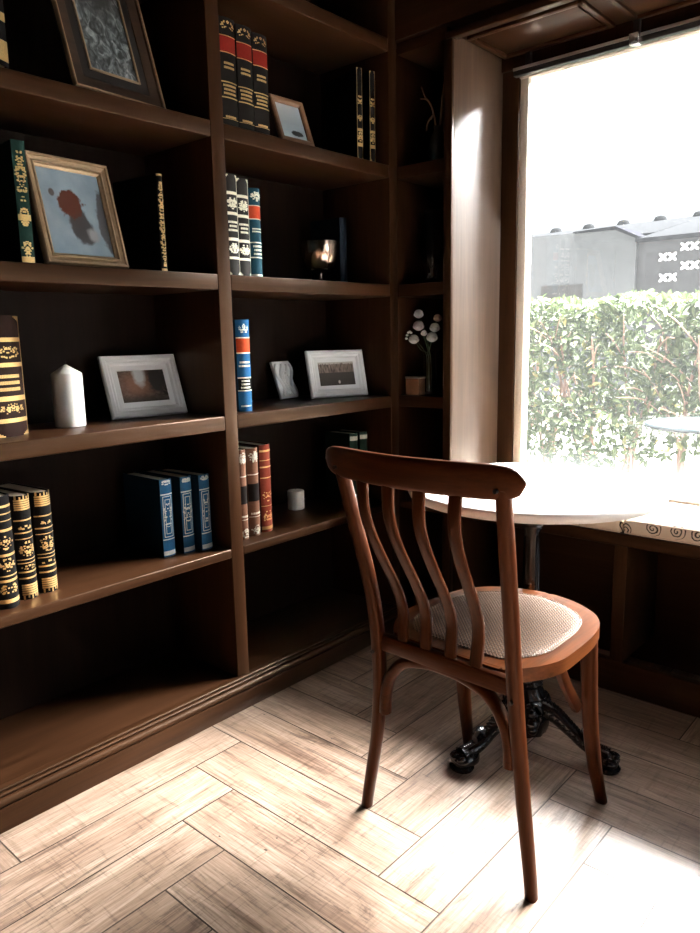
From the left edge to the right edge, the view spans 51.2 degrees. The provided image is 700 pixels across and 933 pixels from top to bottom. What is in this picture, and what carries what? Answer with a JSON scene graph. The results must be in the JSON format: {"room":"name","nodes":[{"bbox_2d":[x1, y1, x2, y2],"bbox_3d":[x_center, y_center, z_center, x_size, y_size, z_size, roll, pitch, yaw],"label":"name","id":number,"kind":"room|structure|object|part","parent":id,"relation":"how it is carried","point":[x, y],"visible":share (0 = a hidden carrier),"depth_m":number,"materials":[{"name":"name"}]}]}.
{"room":"cafe","nodes":[
{"label":"cafe","id":0,"kind":"room"},
{"bbox_2d":[3,588,355,718],"bbox_3d":[-1.762,-0.394,1.106,0.070,2.750,5.820,8,14,41],"label":"wall","id":1,"kind":"structure","parent":0,"point":[334,588],"depth_m":2.53,"materials":[{"name":"brown wood"}]},
{"bbox_2d":[395,0,685,58],"bbox_3d":[1.635,-0.564,1.679,4.250,2.750,0.442,8,14,41],"label":"ceiling","id":2,"kind":"structure","parent":1,"relation":"in","point":[413,18],"depth_m":2.35,"materials":[{"name":"brown wood"}]},
{"bbox_2d":[497,3,699,505],"bbox_3d":[1.666,-0.558,1.849,2.865,1.544,0.112,8,14,41],"label":"window","id":3,"kind":"structure","parent":2,"relation":"attached to","point":[518,93],"depth_m":2.67,"materials":[{"name":"brown wood"}]},
{"bbox_2d":[467,0,699,58],"bbox_3d":[1.471,-1.294,1.628,2.675,0.013,0.250,8,14,41],"label":"ceiling panel","id":4,"kind":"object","parent":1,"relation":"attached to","point":[567,19],"depth_m":2.32,"materials":[{"name":"brown wood"}]},
{"bbox_2d":[513,16,699,77],"bbox_3d":[1.604,-1.258,1.664,2.740,0.074,0.036,8,14,41],"label":"track","id":5,"kind":"object","parent":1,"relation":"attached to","point":[637,38],"visible":1,"depth_m":2.33,"materials":[{"name":"black metal"}]},
{"bbox_2d":[0,595,699,932],"bbox_3d":[-0.117,1.189,-0.093,4.310,0.001,5.760,8,14,41],"label":"floor","id":6,"kind":"structure","parent":0,"point":[255,821],"depth_m":1.72,"materials":[{"name":"brown wood"}]},
{"bbox_2d":[0,0,399,833],"bbox_3d":[-0.851,-0.521,1.768,0.369,2.730,2.755,8,14,41],"label":"bookcase","id":7,"kind":"object","parent":6,"relation":"on","point":[115,607],"visible":0.77,"depth_m":2.21,"materials":[{"name":"brown wood"}]},
{"bbox_2d":[0,0,8,68],"bbox_3d":[-0.845,-1.018,1.581,0.201,0.300,0.085,6,12,33],"label":"book","id":8,"kind":"object","parent":7,"relation":"on","point":[4,62],"visible":1,"depth_m":1.57,"materials":[{"name":"paper"}]},
{"bbox_2d":[0,492,19,609],"bbox_3d":[-0.895,0.197,1.802,0.201,0.276,0.054,7,13,39],"label":"book","id":9,"kind":"object","parent":7,"relation":"on","point":[9,591],"visible":1,"depth_m":1.75,"materials":[{"name":"paper"}]},
{"bbox_2d":[0,315,28,438],"bbox_3d":[-0.913,-0.222,1.797,0.211,0.290,0.098,3,11,23],"label":"book","id":10,"kind":"object","parent":7,"relation":"on","point":[13,413],"visible":1,"depth_m":1.76,"materials":[{"name":"leather"}]},
{"bbox_2d":[0,139,34,262],"bbox_3d":[-0.808,-0.611,1.724,0.030,0.266,0.191,-11,14,-44],"label":"book","id":11,"kind":"object","parent":7,"relation":"on","point":[16,236],"visible":1,"depth_m":1.67,"materials":[{"name":"leather"}]},
{"bbox_2d":[0,488,38,599],"bbox_3d":[-0.877,0.191,1.863,0.201,0.265,0.048,6,13,35],"label":"book","id":12,"kind":"object","parent":7,"relation":"on","point":[18,500],"visible":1,"depth_m":1.80,"materials":[{"name":"paper"}]},
{"bbox_2d":[0,482,57,592],"bbox_3d":[-0.847,0.183,1.911,0.201,0.263,0.050,6,13,35],"label":"book","id":13,"kind":"object","parent":7,"relation":"on","point":[39,498],"visible":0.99,"depth_m":1.85,"materials":[{"name":"paper"}]},
{"bbox_2d":[50,361,85,427],"bbox_3d":[-0.757,-0.195,1.961,0.079,0.174,0.079,8,14,41],"label":"pillar candle","id":14,"kind":"object","parent":7,"relation":"on","point":[66,381],"visible":1,"depth_m":1.93,"materials":[{"name":"wax"}]},
{"bbox_2d":[25,150,128,268],"bbox_3d":[-0.689,-0.632,1.825,0.107,0.267,0.232,6,13,36],"label":"picture frame","id":15,"kind":"object","parent":7,"relation":"on","point":[72,202],"visible":0.91,"depth_m":1.82,"materials":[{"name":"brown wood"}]},
{"bbox_2d":[35,166,114,257],"bbox_3d":[-0.684,-0.631,1.822,0.001,0.214,0.174,-11,2,38],"label":"photo","id":16,"kind":"object","parent":15,"relation":"attached to","point":[74,201],"depth_m":1.82},
{"bbox_3d":[-0.938,-0.598,1.927,0.015,2.632,0.944,8,14,41],"label":"panel","id":17,"kind":"part","parent":7,"relation":"part of","materials":[{"name":"brown wood"}]},
{"bbox_3d":[-0.816,-0.877,1.762,0.324,0.043,0.944,8,14,41],"label":"shelf","id":18,"kind":"part","parent":7,"relation":"part of","materials":[{"name":"brown wood"}]},
{"bbox_2d":[50,0,165,108],"bbox_3d":[-0.619,-1.087,1.830,0.130,0.337,0.268,6,13,35],"label":"picture frame","id":19,"kind":"object","parent":7,"relation":"on","point":[106,46],"visible":0.81,"depth_m":1.83,"materials":[{"name":"brown wood"}]},
{"bbox_2d":[75,0,136,80],"bbox_3d":[-0.617,-1.085,1.829,0.002,0.223,0.144,-14,0,37],"label":"photo","id":20,"kind":"object","parent":19,"relation":"attached to","point":[100,20],"depth_m":1.83},
{"bbox_3d":[-0.808,-0.473,1.835,0.324,0.044,0.944,8,14,41],"label":"shelf","id":21,"kind":"part","parent":7,"relation":"part of","materials":[{"name":"brown wood"}]},
{"bbox_3d":[-0.800,-0.075,1.907,0.324,0.042,0.944,8,14,41],"label":"shelf","id":22,"kind":"part","parent":7,"relation":"part of","materials":[{"name":"brown wood"}]},
{"bbox_3d":[-0.793,0.318,1.978,0.324,0.028,0.944,8,14,41],"label":"shelf","id":23,"kind":"part","parent":7,"relation":"part of","materials":[{"name":"brown wood"}]},
{"bbox_3d":[-0.785,0.728,2.052,0.324,0.028,0.944,8,14,41],"label":"panel","id":24,"kind":"part","parent":7,"relation":"part of","materials":[{"name":"brown wood"}]},
{"bbox_2d":[113,173,167,270],"bbox_3d":[-0.571,-0.654,1.990,0.191,0.247,0.020,7,13,37],"label":"book","id":25,"kind":"object","parent":7,"relation":"on","point":[139,206],"visible":1,"depth_m":1.97,"materials":[{"name":"paper"}]},
{"bbox_2d":[97,354,187,419],"bbox_3d":[-0.615,-0.241,2.180,0.238,0.181,0.084,-10,13,-40],"label":"picture frame","id":26,"kind":"object","parent":7,"relation":"on","point":[135,386],"visible":1,"depth_m":2.17,"materials":[{"name":"white paint"}]},
{"bbox_2d":[117,369,169,402],"bbox_3d":[-0.617,-0.241,2.182,0.150,0.102,0.001,-10,-9,-40],"label":"photo","id":27,"kind":"object","parent":26,"relation":"attached to","point":[141,385],"depth_m":2.18},
{"bbox_2d":[123,471,175,557],"bbox_3d":[-0.604,0.142,2.200,0.191,0.232,0.041,8,13,40],"label":"book","id":28,"kind":"object","parent":7,"relation":"on","point":[148,497],"visible":1,"depth_m":2.17,"materials":[{"name":"paper"}]},
{"bbox_2d":[142,469,194,553],"bbox_3d":[-0.554,0.135,2.234,0.191,0.232,0.041,7,13,39],"label":"book","id":29,"kind":"object","parent":7,"relation":"on","point":[181,489],"visible":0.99,"depth_m":2.18,"materials":[{"name":"paper"}]},
{"bbox_2d":[158,468,212,550],"bbox_3d":[-0.509,0.129,2.259,0.191,0.232,0.041,6,13,36],"label":"book","id":30,"kind":"object","parent":7,"relation":"on","point":[202,528],"visible":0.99,"depth_m":2.20,"materials":[{"name":"paper"}]},
{"bbox_3d":[-0.707,0.764,1.884,0.038,0.043,2.740,8,14,41],"label":"ledge moulding","id":31,"kind":"part","parent":7,"relation":"part of","materials":[{"name":"brown wood"}]},
{"bbox_2d":[218,15,238,126],"bbox_3d":[-0.411,-1.111,2.104,0.201,0.280,0.057,8,14,41],"label":"book","id":32,"kind":"object","parent":7,"relation":"on","point":[226,25],"visible":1,"depth_m":2.04,"materials":[{"name":"leather"}]},
{"bbox_2d":[226,173,239,274],"bbox_3d":[-0.407,-0.706,2.167,0.191,0.280,0.044,8,14,41],"label":"book","id":33,"kind":"object","parent":7,"relation":"on","point":[231,188],"visible":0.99,"depth_m":2.11,"materials":[{"name":"leather"}]},
{"bbox_2d":[233,320,251,411],"bbox_3d":[-0.378,-0.321,2.319,0.048,0.280,0.191,-9,13,-36],"label":"book","id":34,"kind":"object","parent":7,"relation":"on","point":[240,327],"visible":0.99,"depth_m":2.25,"materials":[{"name":"paper"}]},
{"bbox_2d":[236,177,250,275],"bbox_3d":[-0.380,-0.712,2.208,0.191,0.276,0.046,8,14,41],"label":"book","id":35,"kind":"object","parent":7,"relation":"on","point":[241,183],"visible":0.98,"depth_m":2.15,"materials":[{"name":"leather"}]},
{"bbox_2d":[239,448,248,539],"bbox_3d":[-0.405,0.081,2.354,0.191,0.288,0.040,7,13,37],"label":"book","id":36,"kind":"object","parent":7,"relation":"on","point":[242,458],"visible":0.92,"depth_m":2.29,"materials":[{"name":"paper"}]},
{"bbox_2d":[234,23,254,130],"bbox_3d":[-0.371,-1.118,2.150,0.201,0.276,0.057,8,14,41],"label":"book","id":37,"kind":"object","parent":7,"relation":"on","point":[243,54],"visible":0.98,"depth_m":2.08,"materials":[{"name":"leather"}]},
{"bbox_2d":[238,444,260,535],"bbox_3d":[-0.371,0.073,2.403,0.191,0.286,0.048,8,14,41],"label":"book","id":38,"kind":"object","parent":7,"relation":"on","point":[251,454],"visible":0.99,"depth_m":2.34,"materials":[{"name":"paper"}]},
{"bbox_2d":[238,440,272,531],"bbox_3d":[-0.340,0.062,2.449,0.191,0.290,0.047,8,14,41],"label":"book","id":39,"kind":"object","parent":7,"relation":"on","point":[264,476],"visible":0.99,"depth_m":2.38,"materials":[{"name":"paper"}]},
{"bbox_2d":[248,188,262,276],"bbox_3d":[-0.347,-0.710,2.253,0.191,0.256,0.047,8,14,41],"label":"book","id":40,"kind":"object","parent":7,"relation":"on","point":[253,193],"visible":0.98,"depth_m":2.19,"materials":[{"name":"leather"}]},
{"bbox_2d":[251,32,269,134],"bbox_3d":[-0.331,-1.124,2.195,0.201,0.270,0.057,8,14,41],"label":"book","id":41,"kind":"object","parent":7,"relation":"on","point":[258,41],"visible":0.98,"depth_m":2.13,"materials":[{"name":"leather"}]},
{"bbox_3d":[-0.350,-0.728,2.583,0.015,2.632,0.743,8,14,41],"label":"panel","id":42,"kind":"part","parent":7,"relation":"part of","materials":[{"name":"brown wood"}]},
{"bbox_2d":[269,361,298,399],"bbox_3d":[-0.243,-0.320,2.697,0.066,0.136,0.109,6,12,33],"label":"relief plaque","id":43,"kind":"object","parent":7,"relation":"on","point":[282,371],"visible":1,"depth_m":2.68,"materials":[{"name":"white"}]},
{"bbox_2d":[268,93,314,146],"bbox_3d":[-0.184,-1.083,2.293,0.066,0.149,0.142,8,14,42],"label":"picture frame","id":44,"kind":"object","parent":7,"relation":"on","point":[289,116],"visible":0.86,"depth_m":2.29,"materials":[{"name":"brown wood"}]},
{"bbox_2d":[275,102,306,140],"bbox_3d":[-0.186,-1.083,2.295,0.104,0.117,0.001,-12,-6,-46],"label":"photo","id":45,"kind":"object","parent":44,"relation":"attached to","point":[291,122],"depth_m":2.30},
{"bbox_2d":[287,488,304,509],"bbox_3d":[-0.201,0.117,2.718,0.062,0.082,0.062,8,14,41],"label":"pillar candle","id":46,"kind":"object","parent":7,"relation":"on","point":[295,496],"visible":1,"depth_m":2.69,"materials":[{"name":"wax"}]},
{"bbox_3d":[-0.237,-1.413,2.345,0.324,0.043,0.743,8,14,41],"label":"shelf","id":47,"kind":"part","parent":7,"relation":"part of","materials":[{"name":"brown wood"}]},
{"bbox_3d":[-0.229,-1.007,2.418,0.324,0.043,0.743,8,14,41],"label":"shelf","id":48,"kind":"part","parent":7,"relation":"part of","materials":[{"name":"brown wood"}]},
{"bbox_3d":[-0.221,-0.603,2.491,0.324,0.044,0.743,8,14,41],"label":"shelf","id":49,"kind":"part","parent":7,"relation":"part of","materials":[{"name":"brown wood"}]},
{"bbox_3d":[-0.205,0.188,2.634,0.324,0.028,0.743,8,14,41],"label":"shelf","id":50,"kind":"part","parent":7,"relation":"part of","materials":[{"name":"brown wood"}]},
{"bbox_3d":[-0.213,-0.205,2.563,0.324,0.042,0.743,8,14,41],"label":"shelf","id":51,"kind":"part","parent":7,"relation":"part of","materials":[{"name":"brown wood"}]},
{"bbox_3d":[-0.197,0.598,2.709,0.324,0.028,0.743,8,14,41],"label":"panel","id":52,"kind":"part","parent":7,"relation":"part of","materials":[{"name":"brown wood"}]},
{"bbox_2d":[299,240,339,280],"bbox_3d":[-0.103,-0.700,2.507,0.138,0.135,0.138,8,14,41],"label":"glass goblet","id":53,"kind":"object","parent":7,"relation":"on","point":[319,256],"visible":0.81,"depth_m":2.46,"materials":[{"name":"glass"}]},
{"bbox_2d":[310,217,347,281],"bbox_3d":[-0.074,-0.778,2.667,0.150,0.232,0.038,8,14,41],"label":"book","id":54,"kind":"object","parent":7,"relation":"on","point":[335,229],"visible":0.55,"depth_m":2.63,"materials":[{"name":"paper"}]},
{"bbox_2d":[304,349,367,398],"bbox_3d":[-0.051,-0.347,2.728,0.236,0.173,0.073,-7,12,-28],"label":"picture frame","id":55,"kind":"object","parent":7,"relation":"on","point":[331,373],"visible":1,"depth_m":2.72,"materials":[{"name":"white paint"}]},
{"bbox_2d":[318,361,355,385],"bbox_3d":[-0.050,-0.346,2.725,0.152,0.092,0.002,-7,-3,-28],"label":"photo","id":56,"kind":"object","parent":55,"relation":"attached to","point":[330,373],"depth_m":2.72},
{"bbox_2d":[325,430,357,501],"bbox_3d":[-0.027,0.000,2.820,0.141,0.268,0.044,8,14,41],"label":"book","id":57,"kind":"object","parent":7,"relation":"on","point":[332,438],"visible":0.52,"depth_m":2.82,"materials":[{"name":"paper"}]},
{"bbox_2d":[326,67,362,158],"bbox_3d":[-0.019,-1.201,2.535,0.024,0.288,0.191,-8,12,-34],"label":"book","id":58,"kind":"object","parent":7,"relation":"on","point":[344,113],"visible":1,"depth_m":2.50,"materials":[{"name":"paper"}]},
{"bbox_2d":[336,429,366,450],"bbox_3d":[0.011,-0.009,2.863,0.141,0.268,0.044,8,14,41],"label":"book","id":59,"kind":"object","parent":7,"relation":"on","point":[362,435],"visible":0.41,"depth_m":2.80,"materials":[{"name":"paper"}]},
{"bbox_2d":[362,70,375,161],"bbox_3d":[0.024,-1.208,2.569,0.024,0.288,0.191,-8,12,-34],"label":"book","id":60,"kind":"object","parent":7,"relation":"on","point":[368,78],"visible":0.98,"depth_m":2.50,"materials":[{"name":"paper"}]},
{"bbox_2d":[396,26,502,607],"bbox_3d":[0.364,-0.429,2.773,0.271,2.145,0.346,8,14,41],"label":"corner shelf","id":61,"kind":"object","parent":6,"relation":"on","point":[458,422],"visible":0.64,"depth_m":2.65,"materials":[{"name":"brown wood"}]},
{"bbox_2d":[405,376,425,394],"bbox_3d":[0.246,-0.305,2.752,0.066,0.070,0.044,8,14,41],"label":"flower pot","id":62,"kind":"object","parent":61,"relation":"on","point":[415,385],"visible":1,"depth_m":2.73,"materials":[{"name":"orange ceramic"}]},
{"bbox_3d":[0.246,-0.336,2.746,0.066,0.008,0.044,8,14,41],"label":"lid","id":63,"kind":"part","parent":62,"relation":"part of","materials":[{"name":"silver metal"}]},
{"bbox_3d":[0.277,-0.436,2.863,0.021,2.130,0.318,8,14,41],"label":"panel","id":64,"kind":"part","parent":61,"relation":"part of","materials":[{"name":"brown wood"}]},
{"bbox_3d":[0.375,0.132,2.881,0.211,0.028,0.308,8,14,41],"label":"shelf","id":65,"kind":"part","parent":61,"relation":"part of","materials":[{"name":"brown wood"}]},
{"bbox_3d":[0.367,-0.261,2.810,0.211,0.042,0.308,8,14,41],"label":"shelf","id":66,"kind":"part","parent":61,"relation":"part of","materials":[{"name":"brown wood"}]},
{"bbox_3d":[0.359,-0.659,2.738,0.211,0.044,0.308,8,14,41],"label":"shelf","id":67,"kind":"part","parent":61,"relation":"part of","materials":[{"name":"brown wood"}]},
{"bbox_3d":[0.351,-1.063,2.665,0.211,0.043,0.308,8,14,41],"label":"shelf","id":68,"kind":"part","parent":61,"relation":"part of","materials":[{"name":"brown wood"}]},
{"bbox_3d":[0.383,0.547,2.956,0.211,0.038,0.308,8,14,41],"label":"shelf","id":69,"kind":"part","parent":61,"relation":"part of","materials":[{"name":"brown wood"}]},
{"bbox_2d":[422,350,437,393],"bbox_3d":[0.303,-0.359,2.779,0.064,0.165,0.064,8,14,41],"label":"flower vase","id":70,"kind":"object","parent":61,"relation":"on","point":[429,357],"visible":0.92,"depth_m":2.76,"materials":[{"name":"clear glass"}]},
{"bbox_2d":[405,331,423,349],"bbox_3d":[0.256,-0.399,2.759,0.094,0.228,0.026,-1,10,-1],"label":"blossom spray","id":71,"kind":"object","parent":70,"relation":"in","point":[408,332],"visible":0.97,"depth_m":2.74,"materials":[{"name":"white plant"}]},
{"bbox_2d":[409,335,421,350],"bbox_3d":[0.261,-0.395,2.782,0.080,0.212,0.040,-6,11,-26],"label":"rose","id":72,"kind":"object","parent":70,"relation":"in","point":[413,339],"visible":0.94,"depth_m":2.75,"materials":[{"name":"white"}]},
{"bbox_2d":[413,321,428,348],"bbox_3d":[0.272,-0.419,2.766,0.071,0.264,0.042,3,11,22],"label":"rose","id":73,"kind":"object","parent":70,"relation":"in","point":[418,325],"visible":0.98,"depth_m":2.74,"materials":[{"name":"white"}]},
{"bbox_2d":[414,309,428,346],"bbox_3d":[0.275,-0.441,2.774,0.072,0.305,0.039,8,14,41],"label":"rose","id":74,"kind":"object","parent":70,"relation":"in","point":[418,313],"visible":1,"depth_m":2.75,"materials":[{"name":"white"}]},
{"bbox_2d":[421,330,427,349],"bbox_3d":[0.287,-0.402,2.773,0.038,0.228,0.025,3,11,21],"label":"rose","id":75,"kind":"object","parent":70,"relation":"in","point":[424,333],"visible":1,"depth_m":2.75,"materials":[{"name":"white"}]},
{"bbox_2d":[426,332,437,348],"bbox_3d":[0.306,-0.394,2.747,0.050,0.220,0.042,3,11,20],"label":"rose","id":76,"kind":"object","parent":70,"relation":"in","point":[431,337],"visible":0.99,"depth_m":2.72,"materials":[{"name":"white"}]},
{"bbox_2d":[429,323,439,347],"bbox_3d":[0.319,-0.413,2.758,0.039,0.254,0.051,-3,10,-8],"label":"rose","id":77,"kind":"object","parent":70,"relation":"in","point":[434,327],"visible":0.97,"depth_m":2.72,"materials":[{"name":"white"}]},
{"bbox_2d":[429,314,441,349],"bbox_3d":[0.321,-0.429,2.757,0.054,0.286,0.032,3,11,21],"label":"rose","id":78,"kind":"object","parent":70,"relation":"in","point":[437,317],"visible":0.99,"depth_m":2.72,"materials":[{"name":"pink plant"}]},
{"bbox_2d":[419,209,442,282],"bbox_3d":[0.301,-0.805,2.692,0.085,0.260,0.085,-6,11,-26],"label":"glass vase","id":79,"kind":"object","parent":61,"relation":"on","point":[431,221],"visible":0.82,"depth_m":2.66,"materials":[{"name":"glass"}]},
{"bbox_2d":[420,83,443,160],"bbox_3d":[0.298,-1.224,2.618,0.110,0.291,0.072,4,11,24],"label":"vase","id":80,"kind":"object","parent":61,"relation":"on","point":[436,144],"visible":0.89,"depth_m":2.60,"materials":[{"name":"black"}]},
{"bbox_3d":[0.344,-1.467,2.592,0.211,0.038,0.308,8,14,41],"label":"shelf","id":81,"kind":"part","parent":61,"relation":"part of","materials":[{"name":"brown wood"}]},
{"bbox_3d":[0.460,-0.401,2.705,0.030,2.110,0.329,8,14,41],"label":"panel","id":82,"kind":"part","parent":61,"relation":"part of","materials":[{"name":"brown wood"}]},
{"bbox_2d":[326,446,607,903],"bbox_3d":[0.311,0.388,1.700,0.496,0.921,0.620,8,14,43],"label":"bistro chair","id":83,"kind":"object","parent":6,"relation":"on","point":[489,640],"visible":1,"depth_m":1.54,"materials":[{"name":"brown wood"}]},
{"bbox_3d":[0.023,0.420,1.688,0.075,0.872,0.133,8,14,43],"label":"leg","id":84,"kind":"part","parent":83,"relation":"part of","materials":[{"name":"brown wood"}]},
{"bbox_3d":[0.111,0.010,1.425,0.497,0.071,0.062,8,14,43],"label":"crest rail","id":85,"kind":"part","parent":83,"relation":"part of","materials":[{"name":"brown wood"}]},
{"bbox_3d":[0.200,0.424,1.582,0.344,0.040,0.022,8,14,43],"label":"rail","id":86,"kind":"part","parent":83,"relation":"part of","materials":[{"name":"brown wood"}]},
{"bbox_3d":[0.314,0.574,2.003,0.038,0.446,0.108,6,12,35],"label":"leg","id":87,"kind":"part","parent":83,"relation":"part of","materials":[{"name":"brown wood"}]},
{"bbox_3d":[0.365,0.381,1.752,0.428,0.031,0.469,8,14,43],"label":"seat","id":88,"kind":"part","parent":83,"relation":"part of","materials":[{"name":"brown wood"}]},
{"bbox_3d":[0.364,0.363,1.748,0.347,0.005,0.380,8,14,43],"label":"cane panel","id":89,"kind":"part","parent":83,"relation":"part of","materials":[{"name":"beige wicker"}]},
{"bbox_3d":[0.319,0.464,1.414,0.075,0.872,0.133,8,14,43],"label":"leg","id":90,"kind":"part","parent":83,"relation":"part of","materials":[{"name":"brown wood"}]},
{"bbox_3d":[0.585,0.614,1.751,0.108,0.446,0.038,-9,13,-37],"label":"leg","id":91,"kind":"part","parent":83,"relation":"part of","materials":[{"name":"brown wood"}]},
{"bbox_2d":[408,463,668,775],"bbox_3d":[0.492,0.416,1.996,0.660,0.753,0.660,8,14,41],"label":"cafe table","id":92,"kind":"object","parent":6,"relation":"on","point":[554,494],"visible":0.61,"depth_m":1.92,"materials":[{"name":"white stone"}]},
{"bbox_3d":[0.369,0.723,1.988,0.226,0.156,0.072,-7,12,-28],"label":"leg","id":93,"kind":"part","parent":92,"relation":"part of","materials":[{"name":"black metal"}]},
{"bbox_3d":[0.619,0.720,1.975,0.226,0.156,0.072,6,12,34],"label":"leg","id":94,"kind":"part","parent":92,"relation":"part of","materials":[{"name":"black metal"}]},
{"bbox_2d":[453,516,699,717],"bbox_3d":[1.556,0.529,1.894,2.861,0.526,0.310,8,14,41],"label":"window bench","id":95,"kind":"object","parent":6,"relation":"on","point":[643,593],"visible":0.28,"depth_m":2.46,"materials":[{"name":"brown wood"}]},
{"bbox_2d":[571,520,623,532],"bbox_3d":[0.709,0.130,2.567,0.613,0.052,0.310,8,14,41],"label":"bench cushion","id":96,"kind":"object","parent":95,"relation":"on","point":[616,526],"visible":0.16,"depth_m":2.28,"materials":[{"name":"fabric"}]},
{"bbox_3d":[1.652,0.527,2.004,2.861,0.487,0.020,8,14,41],"label":"panel","id":97,"kind":"part","parent":95,"relation":"part of","materials":[{"name":"brown wood"}]},
{"bbox_3d":[1.467,0.756,1.828,2.861,0.105,0.030,8,14,41],"label":"rail","id":98,"kind":"part","parent":95,"relation":"part of","materials":[{"name":"brown wood"}]},
{"bbox_2d":[624,502,699,545],"bbox_3d":[1.361,0.219,1.999,1.118,0.052,0.310,8,14,41],"label":"bench cushion","id":99,"kind":"object","parent":95,"relation":"on","point":[675,522],"visible":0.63,"depth_m":2.20,"materials":[{"name":"fabric"}]},
{"label":"outside","id":100,"kind":"structure","parent":0,"visible":0},
{"bbox_2d":[526,410,699,495],"bbox_3d":[3.143,0.005,6.686,24.000,0.190,26.000,8,14,41],"label":"ground","id":101,"kind":"structure","parent":100,"point":[663,473],"depth_m":6.38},
{"bbox_2d":[526,288,699,493],"bbox_3d":[2.509,-0.483,4.828,7.966,1.472,1.170,8,14,41],"label":"hedge","id":102,"kind":"object","parent":101,"relation":"on","point":[618,309],"visible":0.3,"depth_m":5.15,"materials":[{"name":"green plant"}]},
{"bbox_2d":[529,211,699,416],"bbox_3d":[5.486,-2.434,10.915,10.700,3.015,4.160,8,14,41],"label":"house","id":103,"kind":"structure","parent":101,"relation":"on","point":[660,254],"depth_m":9.93,"materials":[{"name":"black stone"}]},
{"bbox_2d":[644,417,699,433],"bbox_3d":[1.701,0.148,3.500,0.576,0.718,0.576,8,14,41],"label":"garden table","id":104,"kind":"object","parent":101,"relation":"on","point":[691,425],"visible":0.5,"depth_m":3.43,"materials":[{"name":"white paint"}]}
]}

